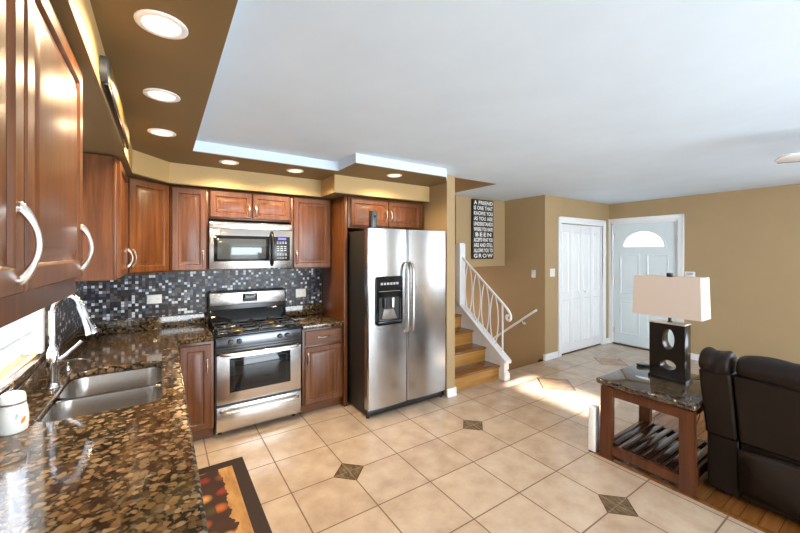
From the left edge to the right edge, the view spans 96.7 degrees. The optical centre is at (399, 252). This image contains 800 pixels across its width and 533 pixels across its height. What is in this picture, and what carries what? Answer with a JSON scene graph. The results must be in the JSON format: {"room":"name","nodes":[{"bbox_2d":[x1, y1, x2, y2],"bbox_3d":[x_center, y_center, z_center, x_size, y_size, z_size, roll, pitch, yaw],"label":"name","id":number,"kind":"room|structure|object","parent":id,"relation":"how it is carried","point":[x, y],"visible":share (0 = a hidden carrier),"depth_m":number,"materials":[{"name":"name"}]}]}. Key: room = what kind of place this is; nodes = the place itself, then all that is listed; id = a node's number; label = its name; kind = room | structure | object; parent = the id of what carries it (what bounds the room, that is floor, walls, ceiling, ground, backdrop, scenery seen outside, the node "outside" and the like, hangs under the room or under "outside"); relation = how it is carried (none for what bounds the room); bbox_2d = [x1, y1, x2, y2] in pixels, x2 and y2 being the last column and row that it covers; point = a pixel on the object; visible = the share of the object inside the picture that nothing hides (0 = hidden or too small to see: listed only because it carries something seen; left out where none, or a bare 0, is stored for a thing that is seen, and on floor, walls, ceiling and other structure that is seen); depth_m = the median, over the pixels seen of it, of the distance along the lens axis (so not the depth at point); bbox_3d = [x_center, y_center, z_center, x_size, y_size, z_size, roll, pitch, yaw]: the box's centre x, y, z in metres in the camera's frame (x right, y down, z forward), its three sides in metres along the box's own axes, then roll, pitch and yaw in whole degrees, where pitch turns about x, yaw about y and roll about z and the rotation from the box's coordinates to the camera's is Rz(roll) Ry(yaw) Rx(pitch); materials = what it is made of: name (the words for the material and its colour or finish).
{"room":"kitchen","nodes":[
{"label":"kitchen","id":0,"kind":"room"},
{"bbox_2d":[0,281,82,404],"bbox_3d":[-0.876,0.425,0.166,0.128,2.630,7.250,0,0,-34],"label":"wall","id":1,"kind":"structure","parent":0,"point":[69,320],"depth_m":2.44,"materials":[{"name":"paint"}]},
{"bbox_2d":[0,308,46,395],"bbox_3d":[-1.743,0.083,1.490,0.150,1.045,1.275,0,0,-34],"label":"window","id":2,"kind":"structure","parent":1,"relation":"in","point":[26,335],"depth_m":1.89,"materials":[{"name":"white glass"}]},
{"bbox_2d":[0,0,93,327],"bbox_3d":[-0.863,-0.237,0.603,0.388,0.745,1.222,0,0,-34],"label":"upper cabinet","id":3,"kind":"object","parent":1,"relation":"attached to","point":[42,228],"visible":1,"depth_m":0.77,"materials":[{"name":"brown wood"}]},
{"bbox_2d":[48,310,49,335],"bbox_3d":[-2.151,0.425,2.195,0.010,0.150,0.118,0,0,-34],"label":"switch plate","id":4,"kind":"object","parent":1,"relation":"attached to","point":[49,310],"visible":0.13,"depth_m":2.15,"materials":[{"name":"white plastic"}]},
{"bbox_2d":[76,153,133,280],"bbox_3d":[-2.085,-0.217,2.431,0.391,0.775,0.660,0,0,-34],"label":"upper cabinet","id":5,"kind":"object","parent":1,"relation":"attached to","point":[105,179],"visible":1,"depth_m":2.21,"materials":[{"name":"brown wood"}]},
{"bbox_2d":[99,55,128,148],"bbox_3d":[-1.367,-0.682,1.727,0.027,0.105,1.048,0,0,-34],"label":"wall plaque","id":6,"kind":"object","parent":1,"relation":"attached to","point":[107,78],"visible":1,"depth_m":1.49,"materials":[{"name":"black paint"}]},
{"bbox_2d":[50,0,427,203],"bbox_3d":[0.562,-0.618,1.056,3.270,0.006,7.130,0,0,-34],"label":"trim","id":7,"kind":"structure","parent":1,"relation":"attached to","point":[100,134],"depth_m":1.68,"materials":[{"name":"beige paint"}]},
{"bbox_2d":[69,0,428,201],"bbox_3d":[0.562,-0.711,1.056,3.270,0.179,7.130,0,0,-34],"label":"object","id":8,"kind":"structure","parent":1,"relation":"attached to","point":[140,163],"depth_m":3.40,"materials":[{"name":"paint"}]},
{"bbox_2d":[83,221,321,326],"bbox_3d":[-1.452,0.425,4.066,3.270,2.630,0.128,0,0,-34],"label":"tile backsplash","id":9,"kind":"structure","parent":0,"point":[125,297],"depth_m":3.52,"materials":[{"name":"tile"}]},
{"bbox_2d":[125,177,168,274],"bbox_3d":[-2.336,-0.217,3.027,0.625,0.775,0.611,0,0,-34],"label":"upper cabinet","id":10,"kind":"object","parent":9,"relation":"attached to","point":[148,201],"visible":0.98,"depth_m":2.96,"materials":[{"name":"brown wood"}]},
{"bbox_2d":[147,294,161,303],"bbox_3d":[-2.340,0.440,3.388,0.118,0.085,0.010,0,0,-34],"label":"wall outlet","id":11,"kind":"object","parent":9,"relation":"attached to","point":[151,299],"visible":1,"depth_m":3.39,"materials":[{"name":"white plastic"}]},
{"bbox_2d":[169,186,207,271],"bbox_3d":[-2.013,-0.217,3.385,0.305,0.775,0.375,0,0,-34],"label":"upper cabinet","id":12,"kind":"object","parent":9,"relation":"attached to","point":[188,206],"visible":1,"depth_m":3.26,"materials":[{"name":"brown wood"}]},
{"bbox_2d":[208,189,290,223],"bbox_3d":[-1.562,-0.465,3.687,0.775,0.280,0.375,0,0,-34],"label":"upper cabinet","id":13,"kind":"object","parent":9,"relation":"attached to","point":[223,206],"visible":1,"depth_m":3.55,"materials":[{"name":"brown wood"}]},
{"bbox_2d":[208,221,291,268],"bbox_3d":[-1.542,-0.072,3.656,0.770,0.450,0.443,0,0,-34],"label":"microwave","id":14,"kind":"object","parent":13,"relation":"attached to","point":[231,245],"visible":0.98,"depth_m":3.50,"materials":[{"name":"silver metal"}]},
{"bbox_2d":[277,242,286,250],"bbox_3d":[-1.220,-0.030,3.671,0.101,0.171,0.003,0,0,-34],"label":"keypad","id":15,"kind":"object","parent":14,"relation":"attached to","point":[281,246],"depth_m":3.67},
{"bbox_2d":[296,289,305,296],"bbox_3d":[-1.164,0.468,4.175,0.120,0.095,0.010,0,0,-34],"label":"wall outlet","id":16,"kind":"object","parent":9,"relation":"attached to","point":[299,292],"visible":1,"depth_m":4.17,"materials":[{"name":"white plastic"}]},
{"bbox_2d":[286,196,331,268],"bbox_3d":[-1.045,-0.217,4.033,0.465,0.775,0.375,0,0,-34],"label":"upper cabinet","id":17,"kind":"object","parent":9,"relation":"attached to","point":[311,218],"visible":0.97,"depth_m":3.90,"materials":[{"name":"brown wood"}]},
{"bbox_2d":[347,196,423,231],"bbox_3d":[-0.299,-0.438,4.333,1.020,0.338,0.705,0,0,-34],"label":"upper cabinet","id":18,"kind":"object","parent":9,"relation":"attached to","point":[390,214],"visible":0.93,"depth_m":4.05,"materials":[{"name":"brown wood"}]},
{"bbox_2d":[90,0,446,186],"bbox_3d":[0.562,-0.845,1.056,3.270,0.090,7.130,0,0,-34],"label":"soffit","id":19,"kind":"structure","parent":0,"point":[140,59],"depth_m":1.75,"materials":[{"name":"brown paint"}]},
{"bbox_2d":[134,9,188,39],"bbox_3d":[-0.834,-0.796,1.247,0.160,0.007,0.160,0,0,-34],"label":"recessed light","id":20,"kind":"object","parent":19,"relation":"in","point":[161,24],"visible":1,"depth_m":1.24,"materials":[{"name":"white glass"}]},
{"bbox_2d":[147,128,175,136],"bbox_3d":[-1.580,-0.796,2.360,0.160,0.007,0.160,0,0,-34],"label":"recessed light","id":21,"kind":"object","parent":19,"relation":"in","point":[159,132],"visible":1,"depth_m":2.35,"materials":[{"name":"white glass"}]},
{"bbox_2d":[143,88,180,102],"bbox_3d":[-1.207,-0.796,1.803,0.160,0.007,0.160,0,0,-34],"label":"recessed light","id":22,"kind":"object","parent":19,"relation":"in","point":[157,94],"visible":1,"depth_m":1.80,"materials":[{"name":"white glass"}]},
{"bbox_2d":[219,160,238,164],"bbox_3d":[-1.506,-0.796,3.131,0.160,0.007,0.160,0,0,-34],"label":"recessed light","id":23,"kind":"object","parent":19,"relation":"in","point":[228,162],"visible":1,"depth_m":3.13,"materials":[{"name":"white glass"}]},
{"bbox_2d":[286,169,303,172],"bbox_3d":[-1.020,-0.796,3.457,0.160,0.007,0.160,0,0,-34],"label":"recessed light","id":24,"kind":"object","parent":19,"relation":"in","point":[288,170],"visible":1,"depth_m":3.44,"materials":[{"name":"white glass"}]},
{"bbox_2d":[386,174,401,177],"bbox_3d":[-0.059,-0.796,3.667,0.160,0.007,0.160,0,0,-34],"label":"recessed light","id":25,"kind":"object","parent":19,"relation":"in","point":[388,175],"visible":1,"depth_m":3.65,"materials":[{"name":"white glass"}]},
{"bbox_2d":[423,175,454,396],"bbox_3d":[-0.290,-0.660,5.377,0.120,4.600,3.140,0,0,-34],"label":"wall partition","id":26,"kind":"structure","parent":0,"point":[439,212],"depth_m":4.08,"materials":[{"name":"beige paint"}]},
{"bbox_2d":[447,387,456,397],"bbox_3d":[0.576,1.593,4.094,0.144,0.095,0.087,0,0,-34],"label":"baseboard","id":27,"kind":"structure","parent":26,"relation":"attached to","point":[451,392],"depth_m":4.06,"materials":[{"name":"white paint"}]},
{"bbox_2d":[455,178,494,192],"bbox_3d":[0.130,-1.190,5.694,0.930,3.660,3.200,0,0,-34],"label":"wall","id":28,"kind":"structure","parent":0,"point":[461,184],"depth_m":5.03,"materials":[{"name":"brown paint"}]},
{"bbox_2d":[455,195,504,266],"bbox_3d":[1.301,-0.335,5.787,1.120,1.110,0.070,0,0,-34],"label":"wall","id":29,"kind":"structure","parent":0,"point":[462,203],"depth_m":5.69,"materials":[{"name":"beige paint"}]},
{"bbox_2d":[471,199,492,258],"bbox_3d":[1.330,-0.380,5.735,0.470,0.950,0.046,0,0,-34],"label":"wall sign","id":30,"kind":"object","parent":29,"relation":"attached to","point":[481,210],"visible":1,"depth_m":5.69,"materials":[{"name":"black wood"}]},
{"bbox_2d":[194,343,799,532],"bbox_3d":[2.243,1.700,2.241,7.580,0.121,7.230,0,0,-34],"label":"floor","id":31,"kind":"structure","parent":0,"point":[513,455],"depth_m":2.72,"materials":[{"name":"beige tile"}]},
{"bbox_2d":[53,367,161,403],"bbox_3d":[-2.183,1.205,2.839,0.650,0.870,1.088,0,0,-34],"label":"base cabinet","id":32,"kind":"object","parent":31,"relation":"on","point":[56,399],"visible":0.02,"depth_m":2.22,"materials":[{"name":"brown wood"}]},
{"bbox_2d":[0,312,213,532],"bbox_3d":[-1.059,0.685,1.409,0.947,0.161,4.720,0,0,-34],"label":"countertop","id":33,"kind":"structure","parent":32,"relation":"on","point":[133,469],"depth_m":1.29,"materials":[{"name":"brown stone"}]},
{"bbox_2d":[0,390,28,435],"bbox_3d":[-1.577,0.646,1.448,0.094,0.160,0.094,0,0,-34],"label":"jar","id":34,"kind":"object","parent":33,"relation":"on","point":[14,409],"visible":1,"depth_m":1.42,"materials":[{"name":"white ceramic"}]},
{"bbox_2d":[44,294,99,389],"bbox_3d":[-1.774,0.470,1.944,0.260,0.512,0.108,0,0,-7],"label":"faucet","id":35,"kind":"object","parent":33,"relation":"on","point":[53,358],"visible":0.88,"depth_m":1.91,"materials":[{"name":"silver metal"}]},
{"bbox_2d":[62,358,88,372],"bbox_3d":[-1.988,0.686,2.177,0.128,0.080,0.048,0,0,-11],"label":"soap dispenser","id":36,"kind":"object","parent":33,"relation":"on","point":[67,368],"visible":1,"depth_m":2.17,"materials":[{"name":"silver metal"}]},
{"bbox_2d":[39,367,161,421],"bbox_3d":[-1.589,0.854,1.960,0.478,0.173,0.813,0,0,-34],"label":"sink","id":37,"kind":"object","parent":33,"relation":"in","point":[82,396],"visible":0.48,"depth_m":2.03,"materials":[{"name":"metal"}]},
{"bbox_2d":[177,341,213,441],"bbox_3d":[-1.909,1.204,3.278,0.283,0.872,0.663,0,0,-34],"label":"base cabinet","id":38,"kind":"object","parent":31,"relation":"on","point":[196,359],"visible":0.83,"depth_m":3.06,"materials":[{"name":"brown wood"}]},
{"bbox_2d":[198,457,271,532],"bbox_3d":[-1.111,1.633,2.199,0.470,0.012,1.250,0,0,-34],"label":"floor mat","id":39,"kind":"object","parent":31,"relation":"on","point":[232,504],"visible":0.61,"depth_m":2.34,"materials":[{"name":"fabric"}]},
{"bbox_2d":[207,288,301,434],"bbox_3d":[-1.450,1.018,3.550,0.770,1.245,0.710,0,0,-34],"label":"range","id":40,"kind":"object","parent":31,"relation":"on","point":[257,349],"visible":1,"depth_m":3.36,"materials":[{"name":"silver metal"}]},
{"bbox_2d":[208,318,301,337],"bbox_3d":[-1.456,0.735,3.561,0.770,0.025,0.582,0,0,-34],"label":"cooktop","id":41,"kind":"object","parent":40,"relation":"in","point":[295,327],"depth_m":3.41,"materials":[{"name":"black metal"}]},
{"bbox_2d":[300,325,342,413],"bbox_3d":[-0.951,1.204,3.920,0.440,0.872,0.663,0,0,-34],"label":"base cabinet","id":42,"kind":"object","parent":31,"relation":"on","point":[321,348],"visible":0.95,"depth_m":3.67,"materials":[{"name":"brown wood"}]},
{"bbox_2d":[286,303,343,329],"bbox_3d":[-0.958,0.685,3.925,0.449,0.161,0.650,0,0,-34],"label":"countertop","id":43,"kind":"structure","parent":42,"relation":"on","point":[309,316],"depth_m":4.03,"materials":[{"name":"brown stone"}]},
{"bbox_2d":[322,196,346,406],"bbox_3d":[-0.757,0.516,4.066,0.038,2.247,0.640,0,0,-34],"label":"end panel","id":44,"kind":"object","parent":31,"relation":"on","point":[334,279],"visible":0.56,"depth_m":3.89,"materials":[{"name":"brown wood"}]},
{"bbox_2d":[347,228,444,418],"bbox_3d":[-0.133,0.698,4.112,1.008,1.885,0.998,0,0,-34],"label":"refrigerator","id":45,"kind":"object","parent":31,"relation":"on","point":[396,277],"visible":1,"depth_m":3.69,"materials":[{"name":"silver metal"}]},
{"bbox_2d":[347,231,364,413],"bbox_3d":[-0.176,0.693,4.175,0.996,1.835,0.845,0,0,-34],"label":"panel","id":46,"kind":"object","parent":45,"relation":"attached to","point":[355,240],"depth_m":3.69,"materials":[{"name":"black metal"}]},
{"bbox_2d":[369,210,376,227],"bbox_3d":[-0.273,-0.330,3.626,0.072,0.205,0.065,0,0,-34],"label":"handset","id":47,"kind":"object","parent":45,"relation":"on","point":[372,214],"visible":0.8,"depth_m":3.60,"materials":[{"name":"grey plastic"}]},
{"bbox_2d":[455,313,499,390],"bbox_3d":[0.484,0.993,5.079,0.828,1.295,1.687,0,0,-34],"label":"staircase","id":48,"kind":"structure","parent":31,"relation":"on","point":[471,367],"depth_m":4.60,"materials":[{"name":"brown wood"}]},
{"bbox_2d":[588,404,599,451],"bbox_3d":[1.613,1.455,2.957,0.080,0.370,0.060,0,0,-34],"label":"box","id":49,"kind":"object","parent":31,"relation":"on","point":[593,410],"visible":0.94,"depth_m":2.93,"materials":[{"name":"white paint"}]},
{"bbox_2d":[596,362,706,498],"bbox_3d":[2.095,1.325,2.838,0.780,0.630,0.654,0,0,-34],"label":"side table","id":50,"kind":"object","parent":31,"relation":"on","point":[647,392],"visible":0.73,"depth_m":2.69,"materials":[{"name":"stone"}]},
{"bbox_2d":[636,363,648,365],"bbox_3d":[2.191,1.002,3.199,0.110,0.016,0.040,0,0,5],"label":"remote control","id":51,"kind":"object","parent":50,"relation":"on","point":[638,364],"visible":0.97,"depth_m":3.18,"materials":[{"name":"black plastic"}]},
{"bbox_2d":[632,273,710,422],"bbox_3d":[2.278,0.855,2.935,0.450,1.391,0.464,0,0,-34],"label":"table lamp","id":52,"kind":"object","parent":50,"relation":"on","point":[670,296],"visible":0.91,"depth_m":2.79,"materials":[{"name":"black paint"}]},
{"bbox_2d":[589,404,774,532],"bbox_3d":[4.440,1.636,2.117,3.865,0.008,4.580,0,0,-34],"label":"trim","id":53,"kind":"structure","parent":31,"relation":"on","point":[656,413],"depth_m":2.42,"materials":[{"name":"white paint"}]},
{"bbox_2d":[698,347,799,522],"bbox_3d":[2.920,1.135,1.946,1.183,1.011,1.740,0,0,-34],"label":"sofa","id":54,"kind":"object","parent":31,"relation":"on","point":[751,404],"visible":1,"depth_m":2.20,"materials":[{"name":"brown leather"}]},
{"bbox_2d":[698,347,737,374],"bbox_3d":[2.091,0.713,2.338,0.251,0.178,0.165,0,0,-34],"label":"cushion","id":55,"kind":"object","parent":54,"relation":"on","point":[711,361],"depth_m":2.28,"materials":[{"name":"brown leather"}]},
{"bbox_2d":[736,355,799,392],"bbox_3d":[2.334,0.715,1.977,0.242,0.169,0.689,0,0,-33],"label":"cushion","id":56,"kind":"object","parent":54,"relation":"on","point":[762,373],"depth_m":2.09,"materials":[{"name":"brown leather"}]},
{"bbox_2d":[196,0,799,203],"bbox_3d":[2.140,-0.940,2.395,7.580,0.100,7.600,0,0,-34],"label":"ceiling","id":57,"kind":"structure","parent":0,"point":[599,101],"depth_m":1.95,"materials":[{"name":"white paint"}]},
{"bbox_2d":[774,153,799,163],"bbox_3d":[3.244,-0.752,2.255,0.983,0.275,0.983,0,0,-26],"label":"ceiling fan","id":58,"kind":"object","parent":57,"relation":"hanging from","point":[792,157],"visible":1,"depth_m":2.45,"materials":[{"name":"white wood"}]},
{"bbox_2d":[455,195,544,379],"bbox_3d":[0.747,1.700,6.577,1.262,5.180,4.000,0,0,-34],"label":"wall","id":59,"kind":"structure","parent":0,"point":[513,283],"depth_m":5.80,"materials":[{"name":"brown paint"}]},
{"bbox_2d":[455,300,510,370],"bbox_3d":[1.001,0.929,5.125,0.110,1.152,1.395,0,0,-34],"label":"trim","id":60,"kind":"structure","parent":59,"relation":"attached to","point":[494,349],"depth_m":4.83,"materials":[{"name":"white paint"}]},
{"bbox_2d":[455,243,511,352],"bbox_3d":[1.141,0.576,4.918,0.110,1.452,0.995,0,0,-34],"label":"stair railing","id":61,"kind":"object","parent":60,"relation":"on","point":[460,277],"visible":1,"depth_m":5.18,"materials":[{"name":"white paint"}]},
{"bbox_2d":[503,371,509,380],"bbox_3d":[1.369,1.585,4.579,0.102,0.110,0.032,0,0,-34],"label":"baseboard","id":62,"kind":"structure","parent":59,"relation":"attached to","point":[506,375],"depth_m":4.56,"materials":[{"name":"white paint"}]},
{"bbox_2d":[493,309,536,338],"bbox_3d":[1.492,1.691,6.442,0.080,1.628,2.234,0,0,-34],"label":"wall handrail","id":63,"kind":"object","parent":59,"relation":"attached to","point":[535,310],"visible":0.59,"depth_m":5.75,"materials":[{"name":"white paint"}]},
{"bbox_2d":[531,270,535,277],"bbox_3d":[2.099,0.325,5.592,0.010,0.122,0.076,0,0,-34],"label":"switch plate","id":64,"kind":"object","parent":59,"relation":"attached to","point":[533,272],"visible":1,"depth_m":5.59,"materials":[{"name":"white plastic"}]},
{"bbox_2d":[545,195,608,353],"bbox_3d":[3.031,0.375,6.048,2.034,2.530,0.120,0,0,-34],"label":"wall","id":65,"kind":"structure","parent":0,"point":[555,206],"depth_m":5.58,"materials":[{"name":"beige paint"}]},
{"bbox_2d":[550,269,554,276],"bbox_3d":[2.372,0.305,5.527,0.125,0.125,0.010,0,0,-34],"label":"switch plate","id":66,"kind":"object","parent":65,"relation":"attached to","point":[552,271],"visible":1,"depth_m":5.52,"materials":[{"name":"white plastic"}]},
{"bbox_2d":[543,338,609,360],"bbox_3d":[3.011,1.593,5.964,1.959,0.095,0.045,0,0,-34],"label":"baseboard","id":67,"kind":"structure","parent":65,"relation":"attached to","point":[549,356],"depth_m":5.51,"materials":[{"name":"white paint"}]},
{"bbox_2d":[558,216,605,356],"bbox_3d":[3.062,0.530,6.051,1.450,2.220,0.148,0,0,-34],"label":"door","id":68,"kind":"structure","parent":65,"relation":"in","point":[581,242],"depth_m":6.01,"materials":[{"name":"white paint"}]},
{"bbox_2d":[609,184,799,363],"bbox_3d":[5.395,0.375,4.273,0.120,2.530,7.100,0,0,-34],"label":"wall","id":69,"kind":"structure","parent":0,"point":[746,242],"depth_m":5.00,"materials":[{"name":"beige paint"}]},
{"bbox_2d":[608,214,683,350],"bbox_3d":[4.156,0.512,6.076,0.174,2.255,1.175,0,0,-34],"label":"door","id":70,"kind":"structure","parent":69,"relation":"in","point":[626,328],"depth_m":6.15,"materials":[{"name":"white paint"}]},
{"bbox_2d":[685,271,694,276],"bbox_3d":[4.484,0.356,5.498,0.032,0.137,0.124,0,0,-34],"label":"switch plate","id":71,"kind":"object","parent":69,"relation":"attached to","point":[689,274],"visible":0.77,"depth_m":5.48,"materials":[{"name":"white plastic"}]},
{"bbox_2d":[691,353,698,360],"bbox_3d":[5.101,1.593,4.588,0.024,0.095,2.350,0,0,-34],"label":"baseboard","id":72,"kind":"structure","parent":69,"relation":"attached to","point":[693,356],"depth_m":5.45,"materials":[{"name":"white paint"}]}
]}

